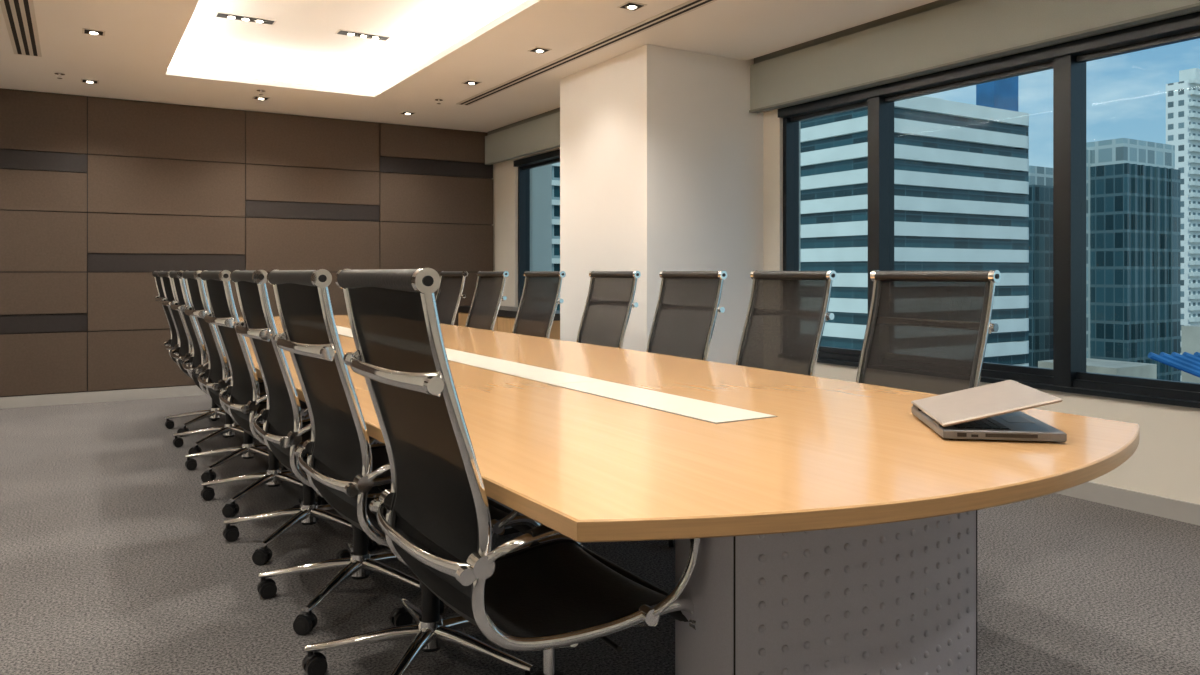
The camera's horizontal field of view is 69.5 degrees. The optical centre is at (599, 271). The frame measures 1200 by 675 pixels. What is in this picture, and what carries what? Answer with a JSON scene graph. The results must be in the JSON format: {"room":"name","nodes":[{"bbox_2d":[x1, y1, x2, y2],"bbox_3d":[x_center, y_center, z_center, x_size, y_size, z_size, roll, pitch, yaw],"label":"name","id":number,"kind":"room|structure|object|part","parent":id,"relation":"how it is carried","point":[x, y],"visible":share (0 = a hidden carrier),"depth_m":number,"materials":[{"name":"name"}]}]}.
{"room":"conference room","nodes":[
{"label":"conference room","id":0,"kind":"room"},
{"bbox_2d":[0,0,934,131],"bbox_3d":[-0.837,-1.675,3.557,7.060,0.330,10.950,0,0,-31],"label":"ceiling","id":1,"kind":"structure","parent":0,"point":[433,47],"depth_m":6.11,"materials":[{"name":"white paint"}]},
{"bbox_2d":[0,0,41,56],"bbox_3d":[-1.977,-1.506,2.719,0.160,0.008,7.700,0,0,-31],"label":"ceiling vent","id":2,"kind":"object","parent":1,"relation":"in","point":[19,15],"visible":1,"depth_m":5.29,"materials":[{"name":"beige metal"}]},
{"bbox_2d":[54,72,64,78],"bbox_3d":[-4.106,-1.491,6.574,0.070,0.038,0.070,0,0,-31],"label":"sprinkler","id":3,"kind":"object","parent":1,"relation":"attached to","point":[59,74],"visible":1,"depth_m":6.56,"materials":[{"name":"metal"}]},
{"bbox_2d":[81,79,98,83],"bbox_3d":[-4.034,-1.504,6.840,0.124,0.011,0.124,0,0,-31],"label":"recessed light","id":4,"kind":"object","parent":1,"relation":"in","point":[82,80],"visible":1,"depth_m":6.82,"materials":[{"name":"metal"}]},
{"bbox_2d":[82,28,104,35],"bbox_3d":[-3.183,-1.504,5.438,0.124,0.011,0.124,0,0,-31],"label":"recessed light","id":5,"kind":"object","parent":1,"relation":"in","point":[84,30],"visible":1,"depth_m":5.42,"materials":[{"name":"metal"}]},
{"bbox_2d":[214,12,276,24],"bbox_3d":[-2.429,-1.734,5.930,0.384,0.011,0.124,0,0,-31],"label":"recessed light","id":6,"kind":"object","parent":1,"relation":"in","point":[218,14],"visible":1,"depth_m":5.91,"materials":[{"name":"metal"}]},
{"bbox_2d":[252,96,269,99],"bbox_3d":[-2.939,-1.504,7.504,0.124,0.011,0.124,0,0,-31],"label":"recessed light","id":7,"kind":"object","parent":1,"relation":"in","point":[254,97],"visible":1,"depth_m":7.48,"materials":[{"name":"metal"}]},
{"bbox_2d":[335,29,390,40],"bbox_3d":[-1.736,-1.734,6.351,0.384,0.011,0.124,0,0,-31],"label":"recessed light","id":8,"kind":"object","parent":1,"relation":"in","point":[340,31],"visible":1,"depth_m":6.33,"materials":[{"name":"metal"}]},
{"bbox_2d":[399,111,414,114],"bbox_3d":[-1.826,-1.504,8.214,0.124,0.011,0.124,0,0,-31],"label":"recessed light","id":9,"kind":"object","parent":1,"relation":"in","point":[403,112],"visible":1,"depth_m":8.19,"materials":[{"name":"metal"}]},
{"bbox_2d":[462,80,481,84],"bbox_3d":[-1.022,-1.504,6.889,0.124,0.011,0.124,0,0,-31],"label":"recessed light","id":10,"kind":"object","parent":1,"relation":"in","point":[470,82],"visible":1,"depth_m":6.87,"materials":[{"name":"metal"}]},
{"bbox_2d":[485,107,559,164],"bbox_3d":[-0.521,-1.333,8.193,0.070,0.355,2.650,0,0,-31],"label":"roller blind","id":11,"kind":"object","parent":1,"relation":"attached to","point":[541,132],"visible":0.64,"depth_m":8.51,"materials":[{"name":"fabric"}]},
{"bbox_2d":[528,47,551,53],"bbox_3d":[-0.410,-1.504,5.880,0.124,0.011,0.124,0,0,-31],"label":"recessed light","id":12,"kind":"object","parent":1,"relation":"in","point":[535,49],"visible":1,"depth_m":5.86,"materials":[{"name":"metal"}]},
{"bbox_2d":[456,0,716,105],"bbox_3d":[0.965,-1.506,4.153,0.120,0.008,8.500,0,0,-31],"label":"ceiling vent","id":13,"kind":"object","parent":1,"relation":"in","point":[690,5],"visible":1,"depth_m":5.76,"materials":[{"name":"beige metal"}]},
{"bbox_2d":[617,1,646,10],"bbox_3d":[0.181,-1.504,4.906,0.124,0.011,0.124,0,0,-31],"label":"recessed light","id":14,"kind":"object","parent":1,"relation":"in","point":[629,5],"visible":1,"depth_m":4.89,"materials":[{"name":"metal"}]},
{"bbox_2d":[749,0,1199,112],"bbox_3d":[2.795,-1.391,3.413,0.080,0.498,6.535,0,0,-31],"label":"roller blind","id":15,"kind":"object","parent":1,"relation":"attached to","point":[939,35],"visible":0.8,"depth_m":4.88,"materials":[{"name":"fabric"}]},
{"bbox_2d":[493,164,551,270],"bbox_3d":[-3.535,-0.310,8.148,6.810,2.860,0.300,0,0,-31],"label":"wall","id":16,"kind":"structure","parent":0,"point":[542,176],"depth_m":9.73,"materials":[{"name":"beige paint"}]},
{"bbox_2d":[0,385,206,408],"bbox_3d":[-3.751,1.075,7.815,6.065,0.090,0.045,0,0,-31],"label":"baseboard","id":17,"kind":"structure","parent":16,"relation":"attached to","point":[193,390],"depth_m":7.45,"materials":[{"name":"beige paint"}]},
{"bbox_2d":[0,88,492,396],"bbox_3d":[-3.753,-0.240,7.819,6.056,2.540,0.034,0,0,-31],"label":"cladding","id":18,"kind":"object","parent":16,"relation":"attached to","point":[98,195],"visible":0.68,"depth_m":7.76,"materials":[{"name":"brown wood"}]},
{"bbox_2d":[0,395,1199,674],"bbox_3d":[-0.858,1.180,3.544,7.010,0.120,10.950,0,0,-31],"label":"floor","id":19,"kind":"structure","parent":0,"point":[114,560],"depth_m":3.13,"materials":[{"name":"grey carpet"}]},
{"bbox_2d":[152,271,229,436],"bbox_3d":[-2.783,0.556,6.220,0.758,1.126,0.679,0,0,-31],"label":"office chair","id":20,"kind":"object","parent":19,"relation":"on","point":[215,412],"visible":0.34,"depth_m":6.11,"materials":[{"name":"metal"}]},
{"bbox_2d":[158,271,267,453],"bbox_3d":[-2.404,0.556,5.572,0.758,1.126,0.679,0,0,-32],"label":"office chair","id":21,"kind":"object","parent":19,"relation":"on","point":[184,351],"visible":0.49,"depth_m":5.41,"materials":[{"name":"fabric"}]},
{"bbox_2d":[169,271,287,481],"bbox_3d":[-2.021,0.556,4.928,0.758,1.126,0.679,0,0,-30],"label":"office chair","id":22,"kind":"object","parent":19,"relation":"on","point":[248,450],"visible":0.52,"depth_m":4.74,"materials":[{"name":"metal"}]},
{"bbox_2d":[182,270,327,517],"bbox_3d":[-1.633,0.556,4.286,0.758,1.126,0.679,0,0,-31],"label":"office chair","id":23,"kind":"object","parent":19,"relation":"on","point":[216,375],"visible":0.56,"depth_m":4.10,"materials":[{"name":"fabric"}]},
{"bbox_2d":[200,270,378,564],"bbox_3d":[-1.244,0.556,3.645,0.758,1.126,0.679,0,0,-32],"label":"office chair","id":24,"kind":"object","parent":19,"relation":"on","point":[243,393],"visible":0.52,"depth_m":3.45,"materials":[{"name":"fabric"}]},
{"bbox_2d":[230,270,443,634],"bbox_3d":[-0.850,0.556,3.007,0.758,1.126,0.679,0,0,-30],"label":"office chair","id":25,"kind":"object","parent":19,"relation":"on","point":[282,431],"visible":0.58,"depth_m":2.83,"materials":[{"name":"metal"}]},
{"bbox_2d":[267,269,540,674],"bbox_3d":[-0.496,0.556,2.438,0.758,1.126,0.679,0,0,-32],"label":"office chair","id":26,"kind":"object","parent":19,"relation":"on","point":[338,467],"visible":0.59,"depth_m":2.27,"materials":[{"name":"fabric"}]},
{"bbox_2d":[435,271,467,324],"bbox_3d":[-1.491,0.556,6.861,0.758,1.126,0.679,0,0,-31],"label":"office chair","id":27,"kind":"object","parent":19,"relation":"on","point":[449,295],"visible":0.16,"depth_m":7.03,"materials":[{"name":"fabric"}]},
{"bbox_2d":[465,271,508,330],"bbox_3d":[-1.111,0.556,6.331,0.758,1.126,0.679,0,0,-30],"label":"office chair","id":28,"kind":"object","parent":19,"relation":"on","point":[490,285],"visible":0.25,"depth_m":6.51,"materials":[{"name":"fabric"}]},
{"bbox_2d":[457,306,559,339],"bbox_3d":[-0.804,0.740,8.384,0.425,0.760,2.010,0,0,-31],"label":"credenza","id":29,"kind":"object","parent":19,"relation":"on","point":[506,315],"visible":0.1,"depth_m":8.14,"materials":[{"name":"brown wood"}]},
{"bbox_2d":[335,268,700,674],"bbox_3d":[-0.112,0.556,1.824,0.767,1.126,0.680,0,0,-31],"label":"office chair","id":30,"kind":"object","parent":19,"relation":"on","point":[541,588],"visible":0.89,"depth_m":1.67,"materials":[{"name":"fabric"}]},
{"bbox_2d":[512,271,565,337],"bbox_3d":[-0.672,0.556,5.685,0.758,1.126,0.679,0,0,-32],"label":"office chair","id":31,"kind":"object","parent":19,"relation":"on","point":[539,301],"visible":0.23,"depth_m":5.87,"materials":[{"name":"fabric"}]},
{"bbox_2d":[576,271,640,348],"bbox_3d":[-0.211,0.556,5.041,0.758,1.126,0.679,0,0,-31],"label":"office chair","id":32,"kind":"object","parent":19,"relation":"on","point":[609,304],"visible":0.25,"depth_m":5.22,"materials":[{"name":"fabric"}]},
{"bbox_2d":[196,315,1139,674],"bbox_3d":[-1.002,0.749,4.480,1.715,0.742,6.821,0,0,-31],"label":"conference table","id":33,"kind":"object","parent":19,"relation":"on","point":[836,528],"visible":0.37,"depth_m":1.81,"materials":[{"name":"brown wood"}]},
{"bbox_3d":[-0.983,0.380,4.463,0.208,0.003,5.250,0,0,-31],"label":"cable tray lid","id":34,"kind":"part","parent":33,"relation":"part of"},
{"bbox_2d":[911,380,1066,441],"bbox_3d":[0.927,0.330,2.102,0.262,0.099,0.350,0,0,9],"label":"laptop","id":35,"kind":"object","parent":33,"relation":"on","point":[992,411],"visible":1,"depth_m":2.01,"materials":[{"name":"silver metal"}]},
{"bbox_2d":[646,271,726,360],"bbox_3d":[0.194,0.556,4.374,0.758,1.126,0.679,0,0,-32],"label":"office chair","id":36,"kind":"object","parent":19,"relation":"on","point":[687,308],"visible":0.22,"depth_m":4.55,"materials":[{"name":"fabric"}]},
{"bbox_2d":[668,270,836,546],"bbox_3d":[0.573,0.556,3.749,0.758,1.126,0.679,0,0,-30],"label":"office chair","id":37,"kind":"object","parent":19,"relation":"on","point":[787,314],"visible":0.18,"depth_m":3.91,"materials":[{"name":"fabric"}]},
{"bbox_2d":[856,270,1000,394],"bbox_3d":[0.928,0.556,2.972,0.758,1.126,0.679,0,0,-33],"label":"office chair","id":38,"kind":"object","parent":19,"relation":"on","point":[926,331],"visible":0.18,"depth_m":3.14,"materials":[{"name":"fabric"}]},
{"bbox_2d":[560,44,762,364],"bbox_3d":[0.542,-0.310,6.575,1.270,2.860,1.200,0,0,-31],"label":"column","id":39,"kind":"structure","parent":0,"point":[661,148],"depth_m":6.06,"materials":[{"name":"white paint"}]},
{"bbox_2d":[494,11,1199,503],"bbox_3d":[1.871,-0.310,5.146,0.504,2.860,10.465,0,0,-34],"label":"wall","id":40,"kind":"structure","parent":0,"point":[1165,462],"depth_m":4.34,"materials":[{"name":"beige paint"}]},
{"bbox_2d":[514,149,559,306],"bbox_3d":[-0.299,-0.309,8.135,0.170,1.682,2.020,0,0,-31],"label":"frame","id":41,"kind":"object","parent":40,"relation":"attached to","point":[524,165],"visible":0.16,"depth_m":8.97,"materials":[{"name":"black metal"}]},
{"bbox_2d":[748,0,936,59],"bbox_3d":[2.740,-1.610,3.379,0.010,0.200,6.535,0,0,-31],"label":"trim","id":42,"kind":"structure","parent":40,"relation":"attached to","point":[935,0],"depth_m":5.34,"materials":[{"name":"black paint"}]},
{"bbox_2d":[778,11,1199,407],"bbox_3d":[2.797,-0.274,3.727,0.170,1.752,5.670,0,0,-31],"label":"frame","id":43,"kind":"object","parent":40,"relation":"attached to","point":[1067,60],"visible":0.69,"depth_m":4.40,"materials":[{"name":"black metal"}]},
{"bbox_2d":[1056,481,1199,525],"bbox_3d":[1.787,1.075,5.078,0.319,0.090,10.426,0,0,-34],"label":"baseboard","id":44,"kind":"structure","parent":40,"relation":"attached to","point":[1169,508],"depth_m":4.04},
{"label":"outside","id":45,"kind":"structure","parent":0,"visible":0},
{"bbox_3d":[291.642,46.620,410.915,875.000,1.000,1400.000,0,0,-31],"label":"ground","id":46,"kind":"structure","parent":45,"visible":0},
{"bbox_2d":[552,162,559,309],"bbox_3d":[-17.284,6.570,156.702,46.300,79.100,20.500,0,0,-31],"label":"office block","id":47,"kind":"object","parent":46,"relation":"on","point":[556,166],"visible":0.02,"depth_m":150.97,"materials":[{"name":"white concrete"}]},
{"bbox_2d":[801,96,1028,365],"bbox_3d":[32.965,10.870,128.319,31.900,70.500,46.800,0,0,-31],"label":"office building","id":48,"kind":"structure","parent":46,"relation":"on","point":[961,170],"depth_m":107.39,"materials":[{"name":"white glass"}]},
{"bbox_2d":[976,76,1017,111],"bbox_3d":[120.860,-7.380,263.110,12.000,107.000,6.000,0,0,-31],"label":"glass tower","id":49,"kind":"structure","parent":46,"relation":"on","point":[1003,93],"depth_m":260.34,"materials":[{"name":"blue glass"}]},
{"bbox_2d":[1029,166,1052,366],"bbox_3d":[88.933,12.620,185.262,28.000,67.000,26.000,0,0,-31],"label":"glass office tower","id":50,"kind":"structure","parent":46,"relation":"on","point":[1040,178],"depth_m":168.17,"materials":[{"name":"teal glass"}]},
{"bbox_2d":[1038,325,1199,382],"bbox_3d":[159.135,22.620,213.254,225.337,47.000,85.428,0,0,-31],"label":"block","id":51,"kind":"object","parent":46,"relation":"on","point":[1190,334],"visible":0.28,"depth_m":137.76,"materials":[{"name":"grey concrete"}]},
{"bbox_2d":[1086,138,1180,380],"bbox_3d":[95.731,11.370,159.625,20.000,69.500,12.400,0,0,-31],"label":"glass office tower","id":52,"kind":"structure","parent":46,"relation":"on","point":[1133,187],"depth_m":153.68,"materials":[{"name":"teal glass"}]},
{"bbox_2d":[1148,352,1199,377],"bbox_3d":[71.123,27.456,95.652,25.000,37.328,18.000,0,0,-31],"label":"canopy","id":53,"kind":"object","parent":46,"relation":"on","point":[1189,363],"visible":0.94,"depth_m":95.03,"materials":[{"name":"blue metal"}]},
{"bbox_2d":[1166,68,1199,325],"bbox_3d":[167.621,-4.380,238.793,30.700,101.000,7.200,0,0,-31],"label":"apartment tower","id":54,"kind":"structure","parent":46,"relation":"on","point":[1183,96],"depth_m":230.31,"materials":[{"name":"white concrete"}]}
]}

